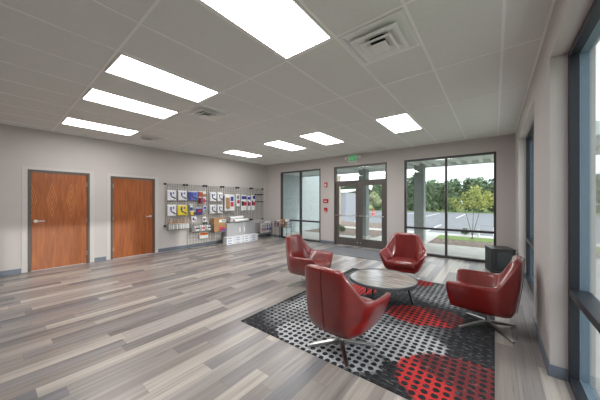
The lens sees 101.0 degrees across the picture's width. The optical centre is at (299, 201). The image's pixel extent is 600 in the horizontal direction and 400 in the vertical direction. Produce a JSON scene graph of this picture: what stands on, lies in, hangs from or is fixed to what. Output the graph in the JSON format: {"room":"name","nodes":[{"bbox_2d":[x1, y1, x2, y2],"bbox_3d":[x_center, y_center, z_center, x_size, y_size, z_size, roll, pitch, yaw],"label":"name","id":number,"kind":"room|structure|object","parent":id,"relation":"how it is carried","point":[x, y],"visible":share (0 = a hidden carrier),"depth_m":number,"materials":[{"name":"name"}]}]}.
{"room":"business lobby","nodes":[
{"label":"business lobby","id":0,"kind":"room"},
{"bbox_2d":[0,124,318,272],"bbox_3d":[-3.029,-0.175,9.064,0.429,3.450,16.100,0,0,38],"label":"wall","id":1,"kind":"structure","parent":0,"point":[19,146],"depth_m":6.91,"materials":[{"name":"paint"}]},
{"bbox_2d":[22,166,93,272],"bbox_3d":[-5.490,0.380,5.673,0.217,2.240,1.193,0,0,38],"label":"door","id":2,"kind":"structure","parent":1,"relation":"in","point":[58,204],"depth_m":5.59,"materials":[{"name":"brown wood"}]},
{"bbox_2d":[106,173,157,259],"bbox_3d":[-4.589,0.395,6.818,0.217,2.210,1.230,0,0,38],"label":"door","id":3,"kind":"structure","parent":1,"relation":"in","point":[131,200],"depth_m":6.73,"materials":[{"name":"brown wood"}]},
{"bbox_2d":[0,234,266,275],"bbox_3d":[-4.577,1.450,6.741,0.012,0.100,10.135,0,0,38],"label":"baseboard","id":4,"kind":"structure","parent":1,"relation":"attached to","point":[14,271],"depth_m":7.42,"materials":[{"name":"plastic"}]},
{"bbox_2d":[164,183,184,226],"bbox_3d":[-3.856,0.110,7.621,0.056,1.320,0.640,0,0,38],"label":"grid panel","id":5,"kind":"object","parent":1,"relation":"attached to","point":[177,203],"visible":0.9,"depth_m":7.67,"materials":[{"name":"grey metal"}]},
{"bbox_2d":[167,204,175,215],"bbox_3d":[-3.879,0.273,7.500,0.059,0.345,0.260,0,0,38],"label":"packet","id":6,"kind":"object","parent":5,"relation":"attached to","point":[171,209],"visible":1,"depth_m":7.48,"materials":[{"name":"white plastic"}]},
{"bbox_2d":[167,190,175,199],"bbox_3d":[-3.879,-0.182,7.500,0.059,0.315,0.260,0,0,38],"label":"packet","id":7,"kind":"object","parent":5,"relation":"attached to","point":[171,194],"visible":1,"depth_m":7.48,"materials":[{"name":"white plastic"}]},
{"bbox_2d":[167,223,189,230],"bbox_3d":[-3.740,0.782,7.631,0.112,0.176,0.662,0,0,38],"label":"rack","id":8,"kind":"object","parent":5,"relation":"attached to","point":[184,223],"visible":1,"depth_m":7.53,"materials":[{"name":"grey metal"}]},
{"bbox_2d":[177,205,186,215],"bbox_3d":[-3.677,0.278,7.757,0.059,0.335,0.315,0,0,38],"label":"packet","id":9,"kind":"object","parent":5,"relation":"attached to","point":[181,209],"visible":1,"depth_m":7.72,"materials":[{"name":"yellow plastic"}]},
{"bbox_2d":[178,190,186,199],"bbox_3d":[-3.675,-0.182,7.759,0.059,0.315,0.280,0,0,38],"label":"packet","id":10,"kind":"object","parent":5,"relation":"attached to","point":[182,194],"visible":1,"depth_m":7.75,"materials":[{"name":"white plastic"}]},
{"bbox_2d":[186,184,204,223],"bbox_3d":[-3.438,0.110,8.152,0.056,1.320,0.640,0,0,38],"label":"grid panel","id":11,"kind":"object","parent":1,"relation":"attached to","point":[186,184],"visible":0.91,"depth_m":7.99,"materials":[{"name":"black metal"}]},
{"bbox_2d":[188,191,197,199],"bbox_3d":[-3.459,-0.177,8.034,0.059,0.305,0.320,0,0,38],"label":"packet","id":12,"kind":"object","parent":11,"relation":"attached to","point":[192,195],"visible":1,"depth_m":8.03,"materials":[{"name":"blue plastic"}]},
{"bbox_2d":[191,216,195,221],"bbox_3d":[-3.452,0.583,8.060,0.038,0.185,0.170,0,0,38],"label":"packet","id":13,"kind":"object","parent":11,"relation":"attached to","point":[193,218],"visible":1,"depth_m":8.03,"materials":[{"name":"white plastic"}]},
{"bbox_2d":[196,208,201,214],"bbox_3d":[-3.337,0.328,8.206,0.038,0.235,0.200,0,0,38],"label":"packet","id":14,"kind":"object","parent":11,"relation":"attached to","point":[198,210],"visible":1,"depth_m":8.18,"materials":[{"name":"blue plastic"}]},
{"bbox_2d":[191,223,213,232],"bbox_3d":[-3.223,0.877,8.134,0.286,0.246,0.692,0,0,38],"label":"wire basket","id":15,"kind":"object","parent":11,"relation":"attached to","point":[192,225],"visible":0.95,"depth_m":8.04,"materials":[{"name":"grey metal"}]},
{"bbox_2d":[199,191,205,195],"bbox_3d":[-3.266,-0.252,8.296,0.038,0.175,0.270,0,0,38],"label":"packet","id":16,"kind":"object","parent":11,"relation":"attached to","point":[201,193],"visible":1,"depth_m":8.28,"materials":[{"name":"paper"}]},
{"bbox_2d":[205,185,221,222],"bbox_3d":[-3.020,0.110,8.684,0.056,1.320,0.640,0,0,38],"label":"grid panel","id":17,"kind":"object","parent":1,"relation":"attached to","point":[210,190],"visible":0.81,"depth_m":8.50,"materials":[{"name":"black metal"}]},
{"bbox_2d":[210,192,215,200],"bbox_3d":[-3.017,-0.157,8.596,0.059,0.325,0.250,0,0,38],"label":"packet","id":18,"kind":"object","parent":17,"relation":"attached to","point":[212,194],"visible":1,"depth_m":8.59,"materials":[{"name":"white plastic"}]},
{"bbox_2d":[210,205,215,213],"bbox_3d":[-3.017,0.278,8.596,0.059,0.315,0.250,0,0,38],"label":"packet","id":19,"kind":"object","parent":17,"relation":"attached to","point":[212,207],"visible":1,"depth_m":8.58,"materials":[{"name":"white plastic"}]},
{"bbox_2d":[217,192,222,200],"bbox_3d":[-2.844,-0.157,8.816,0.059,0.325,0.210,0,0,38],"label":"packet","id":20,"kind":"object","parent":17,"relation":"attached to","point":[219,194],"visible":1,"depth_m":8.80,"materials":[{"name":"white plastic"}]},
{"bbox_2d":[217,205,222,213],"bbox_3d":[-2.844,0.278,8.816,0.059,0.315,0.210,0,0,38],"label":"packet","id":21,"kind":"object","parent":17,"relation":"attached to","point":[219,207],"visible":1,"depth_m":8.79,"materials":[{"name":"white plastic"}]},
{"bbox_2d":[222,186,237,221],"bbox_3d":[-2.602,0.110,9.215,0.056,1.320,0.640,0,0,38],"label":"grid panel","id":22,"kind":"object","parent":1,"relation":"attached to","point":[222,186],"visible":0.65,"depth_m":9.13,"materials":[{"name":"black metal"}]},
{"bbox_2d":[224,194,233,210],"bbox_3d":[-2.566,0.053,9.094,0.151,0.625,0.430,0,0,38],"label":"bag","id":23,"kind":"object","parent":22,"relation":"attached to","point":[228,198],"visible":1,"depth_m":9.01,"materials":[{"name":"white plastic"}]},
{"bbox_2d":[235,194,239,205],"bbox_3d":[-2.369,-0.042,9.416,0.063,0.475,0.180,0,0,38],"label":"cloth bag","id":24,"kind":"object","parent":22,"relation":"attached to","point":[237,195],"visible":1,"depth_m":9.39,"materials":[{"name":"white fabric"}]},
{"bbox_2d":[238,187,250,219],"bbox_3d":[-2.184,0.110,9.746,0.056,1.320,0.640,0,0,38],"label":"grid panel","id":25,"kind":"object","parent":1,"relation":"attached to","point":[238,187],"visible":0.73,"depth_m":9.96,"materials":[{"name":"black metal"}]},
{"bbox_2d":[240,195,245,210],"bbox_3d":[-2.196,0.058,9.636,0.063,0.615,0.260,0,0,38],"label":"cloth bag","id":26,"kind":"object","parent":25,"relation":"attached to","point":[243,197],"visible":1,"depth_m":9.59,"materials":[{"name":"white fabric"}]},
{"bbox_2d":[247,196,250,209],"bbox_3d":[-2.037,0.073,9.838,0.063,0.585,0.165,0,0,38],"label":"cloth bag","id":27,"kind":"object","parent":25,"relation":"attached to","point":[248,197],"visible":1,"depth_m":9.79,"materials":[{"name":"white fabric"}]},
{"bbox_2d":[251,188,263,219],"bbox_3d":[-1.766,0.110,10.277,0.056,1.320,0.640,0,0,38],"label":"grid panel","id":28,"kind":"object","parent":1,"relation":"attached to","point":[251,188],"visible":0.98,"depth_m":10.21,"materials":[{"name":"black metal"}]},
{"bbox_2d":[251,195,254,209],"bbox_3d":[-1.901,0.058,10.011,0.063,0.615,0.185,0,0,38],"label":"cloth bag","id":29,"kind":"object","parent":28,"relation":"attached to","point":[252,196],"visible":1,"depth_m":9.99,"materials":[{"name":"white plastic"}]},
{"bbox_2d":[0,0,555,164],"bbox_3d":[-1.382,-1.558,4.227,8.143,0.005,10.135,0,0,38],"label":"trim","id":30,"kind":"structure","parent":1,"relation":"attached to","point":[553,1],"depth_m":3.34,"materials":[{"name":"white metal"}]},
{"bbox_2d":[0,0,551,164],"bbox_3d":[-1.358,-1.620,4.208,8.603,0.120,10.535,0,0,38],"label":"ceiling","id":31,"kind":"structure","parent":0,"point":[450,31],"depth_m":3.00,"materials":[{"name":"tile"}]},
{"bbox_2d":[61,117,139,135],"bbox_3d":[-4.169,-1.554,5.218,0.590,0.012,1.200,0,0,38],"label":"recessed light","id":32,"kind":"object","parent":31,"relation":"in","point":[68,121],"visible":1,"depth_m":5.14,"materials":[{"name":"white plastic"}]},
{"bbox_2d":[81,87,178,118],"bbox_3d":[-2.714,-1.554,4.035,0.590,0.012,1.200,0,0,38],"label":"recessed light","id":33,"kind":"object","parent":31,"relation":"in","point":[95,95],"visible":1,"depth_m":3.93,"materials":[{"name":"white plastic"}]},
{"bbox_2d":[129,134,163,142],"bbox_3d":[-3.785,-1.525,6.109,0.580,0.070,0.580,0,0,38],"label":"ceiling vent","id":34,"kind":"object","parent":31,"relation":"in","point":[140,137],"visible":1,"depth_m":6.04,"materials":[{"name":"white metal"}]},
{"bbox_2d":[104,53,219,102],"bbox_3d":[-1.744,-1.554,3.246,0.590,0.012,1.200,0,0,38],"label":"recessed light","id":35,"kind":"object","parent":31,"relation":"in","point":[124,66],"visible":1,"depth_m":3.13,"materials":[{"name":"white plastic"}]},
{"bbox_2d":[182,104,229,120],"bbox_3d":[-1.655,-1.525,4.369,0.580,0.070,0.580,0,0,38],"label":"ceiling vent","id":36,"kind":"object","parent":31,"relation":"in","point":[200,111],"visible":1,"depth_m":4.30,"materials":[{"name":"white metal"}]},
{"bbox_2d":[223,150,262,157],"bbox_3d":[-1.859,-1.554,8.153,0.590,0.012,1.200,0,0,38],"label":"recessed light","id":37,"kind":"object","parent":31,"relation":"in","point":[235,152],"visible":0.98,"depth_m":8.05,"materials":[{"name":"white plastic"}]},
{"bbox_2d":[198,0,332,59],"bbox_3d":[-0.289,-1.554,2.063,0.590,0.012,1.200,0,0,38],"label":"recessed light","id":38,"kind":"object","parent":31,"relation":"in","point":[285,27],"visible":1,"depth_m":2.15,"materials":[{"name":"white plastic"}]},
{"bbox_2d":[0,0,541,164],"bbox_3d":[-1.382,-1.558,4.227,8.143,0.004,10.135,0,0,38],"label":"ceiling grid","id":39,"kind":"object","parent":31,"relation":"attached to","point":[403,3],"depth_m":3.04,"materials":[{"name":"white metal"}]},
{"bbox_2d":[263,140,305,150],"bbox_3d":[-0.404,-1.554,6.970,0.590,0.012,1.200,0,0,38],"label":"recessed light","id":40,"kind":"object","parent":31,"relation":"in","point":[279,144],"visible":0.99,"depth_m":6.89,"materials":[{"name":"white plastic"}]},
{"bbox_2d":[299,132,343,144],"bbox_3d":[0.566,-1.554,6.181,0.590,0.012,1.200,0,0,38],"label":"recessed light","id":41,"kind":"object","parent":31,"relation":"in","point":[319,137],"visible":1,"depth_m":6.12,"materials":[{"name":"white plastic"}]},
{"bbox_2d":[339,8,418,64],"bbox_3d":[0.776,-1.525,2.405,0.580,0.070,0.580,0,0,38],"label":"ceiling vent","id":42,"kind":"object","parent":31,"relation":"in","point":[391,34],"visible":1,"depth_m":2.33,"materials":[{"name":"white metal"}]},
{"bbox_2d":[375,113,422,132],"bbox_3d":[2.021,-1.554,4.998,0.590,0.012,1.200,0,0,38],"label":"recessed light","id":43,"kind":"object","parent":31,"relation":"in","point":[403,122],"visible":1,"depth_m":4.94,"materials":[{"name":"white plastic"}]},
{"bbox_2d":[0,236,599,399],"bbox_3d":[-1.358,1.560,4.208,8.603,0.120,10.535,0,0,38],"label":"floor","id":44,"kind":"structure","parent":0,"point":[166,325],"depth_m":2.83,"materials":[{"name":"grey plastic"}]},
{"bbox_2d":[187,224,208,248],"bbox_3d":[-3.314,1.130,8.055,0.320,0.750,0.630,0,0,38],"label":"grid panel","id":45,"kind":"object","parent":44,"relation":"on","point":[201,224],"visible":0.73,"depth_m":8.10,"materials":[{"name":"grey metal"}]},
{"bbox_2d":[199,232,207,238],"bbox_3d":[-3.241,1.148,8.327,0.038,0.215,0.310,0,0,38],"label":"packet","id":46,"kind":"object","parent":45,"relation":"attached to","point":[202,235],"visible":0.98,"depth_m":8.30,"materials":[{"name":"white plastic"}]},
{"bbox_2d":[206,232,221,245],"bbox_3d":[-2.897,1.130,8.587,0.320,0.750,0.630,0,0,38],"label":"grid panel","id":47,"kind":"object","parent":44,"relation":"on","point":[209,232],"visible":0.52,"depth_m":8.56,"materials":[{"name":"grey metal"}]},
{"bbox_3d":[-2.843,1.052,8.622,0.312,0.014,0.484,0,0,38],"label":"wire shelf","id":48,"kind":"object","parent":47,"relation":"attached to","visible":0},
{"bbox_2d":[210,224,225,231],"bbox_3d":[-2.856,0.932,8.635,0.224,0.225,0.460,0,0,38],"label":"carton","id":49,"kind":"object","parent":48,"relation":"on","point":[222,227],"visible":0.94,"depth_m":8.55,"materials":[{"name":"cardboard"}]},
{"bbox_2d":[210,218,225,224],"bbox_3d":[-2.856,0.698,8.635,0.224,0.225,0.460,0,0,38],"label":"carton","id":50,"kind":"object","parent":49,"relation":"on","point":[216,221],"visible":0.98,"depth_m":8.52,"materials":[{"name":"cardboard"}]},
{"bbox_2d":[223,241,234,244],"bbox_3d":[-2.475,1.458,8.641,0.203,0.083,0.340,0,0,38],"label":"carton","id":51,"kind":"object","parent":44,"relation":"on","point":[224,243],"visible":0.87,"depth_m":8.54,"materials":[{"name":"white cardboard"}]},
{"bbox_3d":[-2.475,1.372,8.641,0.203,0.083,0.340,0,0,38],"label":"carton","id":52,"kind":"object","parent":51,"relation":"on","visible":0},
{"bbox_2d":[223,236,234,239],"bbox_3d":[-2.475,1.286,8.641,0.203,0.083,0.340,0,0,38],"label":"carton","id":53,"kind":"object","parent":52,"relation":"on","point":[229,237],"visible":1,"depth_m":8.56,"materials":[{"name":"white cardboard"}]},
{"bbox_2d":[222,221,254,242],"bbox_3d":[-2.288,1.145,9.334,0.322,0.710,1.300,0,0,38],"label":"storage cabinet","id":54,"kind":"object","parent":44,"relation":"on","point":[241,228],"visible":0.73,"depth_m":9.15,"materials":[{"name":"grey metal"}]},
{"bbox_3d":[-2.319,0.772,9.256,0.352,0.014,0.969,0,0,38],"label":"wire shelf","id":55,"kind":"object","parent":54,"relation":"on","visible":0},
{"bbox_2d":[233,218,247,221],"bbox_3d":[-2.217,0.710,9.288,0.103,0.103,0.761,0,0,26],"label":"paper roll","id":56,"kind":"object","parent":55,"relation":"on","point":[244,219],"visible":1,"depth_m":9.19,"materials":[{"name":"white paper"}]},
{"bbox_3d":[-2.380,0.710,9.227,0.260,0.103,0.742,0,0,38],"label":"paper roll","id":57,"kind":"object","parent":55,"relation":"on","visible":0},
{"bbox_2d":[229,216,243,219],"bbox_3d":[-2.360,0.605,9.171,0.103,0.103,0.721,0,0,25],"label":"paper roll","id":58,"kind":"object","parent":57,"relation":"on","point":[232,217],"visible":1,"depth_m":9.10,"materials":[{"name":"white paper"}]},
{"bbox_2d":[257,222,271,238],"bbox_3d":[-1.507,1.197,10.271,0.372,0.606,0.612,0,0,38],"label":"bin","id":59,"kind":"object","parent":44,"relation":"on","point":[262,223],"visible":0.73,"depth_m":10.01,"materials":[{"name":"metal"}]},
{"bbox_2d":[268,221,270,231],"bbox_3d":[-1.302,1.062,10.383,0.123,0.460,0.130,0,0,38],"label":"packet","id":60,"kind":"object","parent":59,"relation":"in","point":[269,222],"visible":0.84,"depth_m":10.33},
{"bbox_2d":[274,221,291,237],"bbox_3d":[-0.673,1.147,9.818,0.672,0.706,0.292,0,0,38],"label":"display rack","id":61,"kind":"object","parent":44,"relation":"on","point":[285,224],"visible":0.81,"depth_m":9.71,"materials":[{"name":"grey metal"}]},
{"bbox_2d":[285,234,332,285],"bbox_3d":[0.134,1.058,4.415,0.724,0.870,0.799,0,0,33],"label":"swivel chair","id":62,"kind":"object","parent":44,"relation":"on","point":[299,254],"visible":0.86,"depth_m":4.43,"materials":[{"name":"leather"}]},
{"bbox_2d":[314,260,329,267],"bbox_3d":[0.207,1.124,4.367,0.545,0.140,0.470,0,0,33],"label":"seat cushion","id":63,"kind":"object","parent":62,"relation":"on","point":[325,263],"depth_m":4.29,"materials":[{"name":"red leather"}]},
{"bbox_2d":[322,246,381,260],"bbox_3d":[1.641,1.497,7.260,2.000,0.006,1.200,0,0,38],"label":"mat","id":64,"kind":"object","parent":44,"relation":"on","point":[339,250],"visible":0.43,"depth_m":7.21,"materials":[{"name":"carpet"}]},
{"bbox_2d":[241,268,494,399],"bbox_3d":[1.205,1.497,3.553,2.500,0.006,3.125,0,0,38],"label":"area rug","id":65,"kind":"object","parent":44,"relation":"on","point":[420,351],"visible":0.61,"depth_m":2.58,"materials":[{"name":"black carpet"}]},
{"bbox_2d":[305,264,390,368],"bbox_3d":[0.440,1.058,2.565,0.724,0.870,0.799,0,0,-45],"label":"swivel chair","id":66,"kind":"object","parent":65,"relation":"on","point":[334,306],"visible":1,"depth_m":2.27,"materials":[{"name":"red leather"}]},
{"bbox_2d":[360,296,373,301],"bbox_3d":[0.502,1.124,2.626,0.545,0.140,0.470,0,0,-45],"label":"seat cushion","id":67,"kind":"object","parent":66,"relation":"on","point":[365,299],"depth_m":2.66,"materials":[{"name":"red leather"}]},
{"bbox_2d":[349,268,417,303],"bbox_3d":[1.200,1.300,3.611,0.940,0.388,0.940,0,0,38],"label":"coffee table","id":68,"kind":"object","parent":65,"relation":"on","point":[369,278],"visible":0.98,"depth_m":3.53,"materials":[{"name":"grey wood"}]},
{"bbox_2d":[379,233,426,278],"bbox_3d":[1.942,1.058,4.638,0.799,0.870,0.724,0,0,31],"label":"swivel chair","id":69,"kind":"object","parent":65,"relation":"on","point":[404,252],"visible":0.95,"depth_m":4.70,"materials":[{"name":"leather"}]},
{"bbox_2d":[388,257,415,268],"bbox_3d":[1.896,1.124,4.563,0.470,0.140,0.545,0,0,31],"label":"seat cushion","id":70,"kind":"object","parent":69,"relation":"on","point":[393,262],"depth_m":4.40,"materials":[{"name":"red leather"}]},
{"bbox_2d":[446,255,524,342],"bbox_3d":[2.208,1.058,2.959,0.724,0.870,0.799,0,0,42],"label":"swivel chair","id":71,"kind":"object","parent":65,"relation":"on","point":[493,294],"visible":1,"depth_m":2.73,"materials":[{"name":"leather"}]},
{"bbox_2d":[455,281,481,286],"bbox_3d":[2.143,1.124,3.019,0.545,0.140,0.470,0,0,42],"label":"seat cushion","id":72,"kind":"object","parent":71,"relation":"on","point":[474,283],"depth_m":3.22,"materials":[{"name":"red leather"}]},
{"bbox_2d":[484,245,516,272],"bbox_3d":[4.262,1.243,5.286,0.420,0.514,0.465,0,0,22],"label":"base cabinet","id":73,"kind":"object","parent":44,"relation":"on","point":[497,258],"visible":0.66,"depth_m":5.14,"materials":[{"name":"black metal"}]},
{"bbox_2d":[267,134,514,248],"bbox_3d":[1.916,-0.030,8.207,8.403,3.060,0.200,0,0,38],"label":"wall","id":74,"kind":"structure","parent":0,"point":[504,145],"depth_m":7.32,"materials":[{"name":"paint"}]},
{"bbox_2d":[267,234,333,243],"bbox_3d":[1.748,1.450,8.205,8.119,0.100,0.012,0,0,38],"label":"baseboard","id":75,"kind":"structure","parent":74,"relation":"attached to","point":[273,235],"depth_m":8.93,"materials":[{"name":"plastic"}]},
{"bbox_2d":[281,169,320,241],"bbox_3d":[0.007,0.155,9.655,1.970,2.690,0.115,0,0,38],"label":"window","id":76,"kind":"structure","parent":74,"relation":"in","point":[319,170],"depth_m":9.58,"materials":[{"name":"brown metal"}]},
{"bbox_2d":[345,154,360,161],"bbox_3d":[1.747,-1.417,8.155,0.589,0.235,0.105,0,0,38],"label":"exit sign","id":77,"kind":"object","parent":74,"relation":"attached to","point":[351,158],"visible":1,"depth_m":8.12,"materials":[{"name":"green plastic"}]},
{"bbox_2d":[334,162,386,248],"bbox_3d":[1.933,0.155,8.109,1.850,2.690,0.164,0,0,38],"label":"door","id":78,"kind":"structure","parent":74,"relation":"in","point":[358,241],"depth_m":8.07,"materials":[{"name":"brown metal"}]},
{"bbox_2d":[286,120,599,175],"bbox_3d":[1.176,-1.460,10.389,21.000,0.380,2.315,0,0,38],"label":"canopy","id":79,"kind":"object","parent":74,"relation":"attached to","point":[438,162],"visible":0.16,"depth_m":8.34,"materials":[{"name":"metal"}]},
{"bbox_2d":[302,152,599,176],"bbox_3d":[1.911,-1.470,11.323,21.000,0.460,0.160,0,0,38],"label":"fascia","id":80,"kind":"object","parent":79,"relation":"attached to","point":[598,153],"visible":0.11,"depth_m":8.59,"materials":[{"name":"metal"}]},
{"bbox_2d":[404,151,495,262],"bbox_3d":[3.893,0.155,6.598,2.100,2.690,0.115,0,0,38],"label":"window","id":81,"kind":"structure","parent":74,"relation":"in","point":[446,229],"depth_m":6.56,"materials":[{"name":"brown metal"}]},
{"bbox_2d":[515,0,599,389],"bbox_3d":[1.859,-0.030,1.550,0.260,3.060,10.335,0,0,38],"label":"wall","id":82,"kind":"structure","parent":0,"point":[546,102],"depth_m":2.12,"materials":[{"name":"paint"}]},
{"bbox_2d":[526,123,533,295],"bbox_3d":[3.714,0.133,3.850,0.115,2.735,2.455,0,0,38],"label":"window","id":83,"kind":"structure","parent":82,"relation":"in","point":[530,137],"depth_m":4.71,"materials":[{"name":"grey metal"}]},
{"bbox_2d":[524,273,567,380],"bbox_3d":[1.855,1.450,1.673,0.127,0.100,10.123,0,0,38],"label":"baseboard","id":84,"kind":"structure","parent":82,"relation":"attached to","point":[558,372],"depth_m":2.12,"materials":[{"name":"plastic"}]},
{"bbox_2d":[568,0,599,399],"bbox_3d":[1.522,0.133,1.065,0.115,2.735,2.455,0,0,38],"label":"window","id":85,"kind":"structure","parent":82,"relation":"in","point":[583,306],"depth_m":1.98,"materials":[{"name":"grey metal"}]},
{"label":"outside","id":86,"kind":"structure","parent":0,"visible":0},
{"bbox_2d":[596,275,599,396],"bbox_3d":[-2.286,1.590,-6.004,2.568,0.140,27.735,0,0,38],"label":"side walk","id":87,"kind":"structure","parent":86,"point":[597,277],"depth_m":2.52,"materials":[{"name":"concrete"}]},
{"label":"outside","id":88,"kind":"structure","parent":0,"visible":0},
{"bbox_2d":[284,226,599,275],"bbox_3d":[2.667,1.590,11.475,70.000,0.140,5.865,0,0,38],"label":"sidewalk","id":89,"kind":"structure","parent":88,"point":[453,250],"depth_m":8.31,"materials":[{"name":"concrete"}]},
{"bbox_2d":[337,175,341,224],"bbox_3d":[2.160,-0.050,15.796,0.660,3.200,0.900,0,0,38],"label":"stone pier","id":90,"kind":"structure","parent":89,"relation":"on","point":[338,176],"depth_m":15.80,"materials":[{"name":"concrete"}]},
{"bbox_2d":[359,169,369,238],"bbox_3d":[2.605,0.105,10.102,0.400,2.830,0.400,0,0,38],"label":"column","id":91,"kind":"structure","parent":89,"relation":"on","point":[364,173],"depth_m":9.94,"materials":[{"name":"paint"}]},
{"bbox_2d":[414,164,426,244],"bbox_3d":[4.320,0.105,8.918,0.400,2.830,0.400,0,0,38],"label":"column","id":92,"kind":"structure","parent":89,"relation":"on","point":[419,171],"depth_m":8.79,"materials":[{"name":"paint"}]},
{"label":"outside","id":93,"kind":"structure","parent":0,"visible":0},
{"bbox_2d":[369,205,599,215],"bbox_3d":[51.861,1.670,65.911,240.000,0.180,152.265,0,0,38],"label":"ground","id":94,"kind":"structure","parent":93,"point":[370,206],"depth_m":38.10,"materials":[{"name":"green plant"}]},
{"bbox_2d":[343,186,354,192],"bbox_3d":[9.289,-1.169,47.507,2.441,5.459,2.432,0,0,-38],"label":"tree","id":95,"kind":"object","parent":94,"relation":"on","point":[345,187],"visible":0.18,"depth_m":46.88,"materials":[{"name":"green plant"}]},
{"bbox_2d":[371,185,381,209],"bbox_3d":[13.811,-0.897,43.765,2.624,5.113,2.734,0,0,-44],"label":"tree","id":96,"kind":"object","parent":94,"relation":"on","point":[377,188],"visible":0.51,"depth_m":43.14,"materials":[{"name":"green plant"}]},
{"bbox_2d":[407,175,413,210],"bbox_3d":[18.263,-1.386,40.525,2.696,5.892,2.552,0,0,-4],"label":"tree","id":97,"kind":"object","parent":94,"relation":"on","point":[410,181],"visible":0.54,"depth_m":40.16,"materials":[{"name":"green plant"}]},
{"bbox_2d":[426,179,442,210],"bbox_3d":[20.704,-0.897,38.509,2.734,5.113,2.624,0,0,33],"label":"tree","id":98,"kind":"object","parent":94,"relation":"on","point":[433,190],"visible":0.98,"depth_m":37.92,"materials":[{"name":"green plant"}]},
{"bbox_2d":[436,182,444,209],"bbox_3d":[25.695,-0.897,45.290,2.734,5.113,2.624,0,0,45],"label":"tree","id":99,"kind":"object","parent":94,"relation":"on","point":[440,200],"visible":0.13,"depth_m":44.82,"materials":[{"name":"green plant"}]},
{"bbox_2d":[440,181,451,210],"bbox_3d":[24.399,-0.897,40.891,2.734,5.113,2.624,0,0,15],"label":"tree","id":100,"kind":"object","parent":94,"relation":"on","point":[442,184],"visible":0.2,"depth_m":41.09,"materials":[{"name":"green plant"}]},
{"bbox_2d":[444,178,464,211],"bbox_3d":[22.917,-0.897,36.834,2.734,5.113,2.485,0,0,27],"label":"tree","id":101,"kind":"object","parent":94,"relation":"on","point":[455,190],"visible":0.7,"depth_m":36.28,"materials":[{"name":"green plant"}]},
{"bbox_2d":[462,177,472,210],"bbox_3d":[26.688,-1.169,39.092,2.441,5.459,2.432,0,0,-7],"label":"tree","id":102,"kind":"object","parent":94,"relation":"on","point":[468,180],"visible":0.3,"depth_m":38.83,"materials":[{"name":"green plant"}]},
{"bbox_2d":[467,177,489,212],"bbox_3d":[25.213,-0.897,34.931,2.734,5.113,2.624,0,0,17],"label":"tree","id":103,"kind":"object","parent":94,"relation":"on","point":[481,182],"visible":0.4,"depth_m":34.45,"materials":[{"name":"green plant"}]},
{"bbox_2d":[485,178,493,211],"bbox_3d":[28.957,-0.897,37.509,2.763,5.113,2.460,0,0,-26],"label":"tree","id":104,"kind":"object","parent":94,"relation":"on","point":[491,184],"visible":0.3,"depth_m":37.07,"materials":[{"name":"green plant"}]},
{"bbox_2d":[596,172,599,213],"bbox_3d":[34.344,-0.897,27.542,2.624,5.113,2.734,0,0,3],"label":"tree","id":105,"kind":"object","parent":94,"relation":"on","point":[597,175],"visible":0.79,"depth_m":27.79,"materials":[{"name":"green plant"}]},
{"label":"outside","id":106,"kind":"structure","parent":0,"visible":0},
{"bbox_2d":[436,235,599,251],"bbox_3d":[9.105,1.593,8.296,7.950,0.135,1.200,0,0,38],"label":"lawn strip","id":107,"kind":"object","parent":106,"point":[439,236],"visible":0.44,"depth_m":9.88,"materials":[{"name":"green plant"}]},
{"bbox_2d":[448,184,493,238],"bbox_3d":[6.983,0.409,10.030,1.782,2.238,0.880,0,0,38],"label":"young tree","id":108,"kind":"object","parent":107,"relation":"on","point":[479,194],"visible":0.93,"depth_m":9.96,"materials":[{"name":"green plant"}]},
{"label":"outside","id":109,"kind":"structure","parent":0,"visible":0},
{"bbox_2d":[305,221,599,258],"bbox_3d":[5.204,1.595,13.083,20.000,0.130,7.000,0,0,38],"label":"mulch bed","id":110,"kind":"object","parent":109,"point":[349,231],"visible":0.14,"depth_m":10.74,"materials":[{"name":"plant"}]},
{"bbox_2d":[339,225,345,230],"bbox_3d":[2.151,1.373,12.559,0.372,0.315,0.334,0,0,38],"label":"shrub","id":111,"kind":"object","parent":110,"relation":"on","point":[341,228],"visible":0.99,"depth_m":12.50,"materials":[{"name":"green plant"}]},
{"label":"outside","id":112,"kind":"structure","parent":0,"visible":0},
{"bbox_2d":[341,210,599,243],"bbox_3d":[5.122,1.607,30.071,90.860,0.106,26.400,0,0,38],"label":"parking lot","id":113,"kind":"structure","parent":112,"point":[485,222],"depth_m":19.05,"materials":[{"name":"grey asphalt"}]},
{"bbox_2d":[341,189,355,214],"bbox_3d":[5.225,0.025,29.733,3.300,3.070,3.500,0,0,-40],"label":"shed","id":114,"kind":"object","parent":113,"relation":"on","point":[348,200],"visible":0.36,"depth_m":27.95,"materials":[{"name":"white plastic"}]},
{"bbox_2d":[369,191,381,207],"bbox_3d":[9.068,0.157,30.553,2.075,2.807,1.536,0,0,38],"label":"blossoming tree","id":115,"kind":"object","parent":113,"relation":"on","point":[374,199],"visible":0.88,"depth_m":30.24,"materials":[{"name":"green plant"}]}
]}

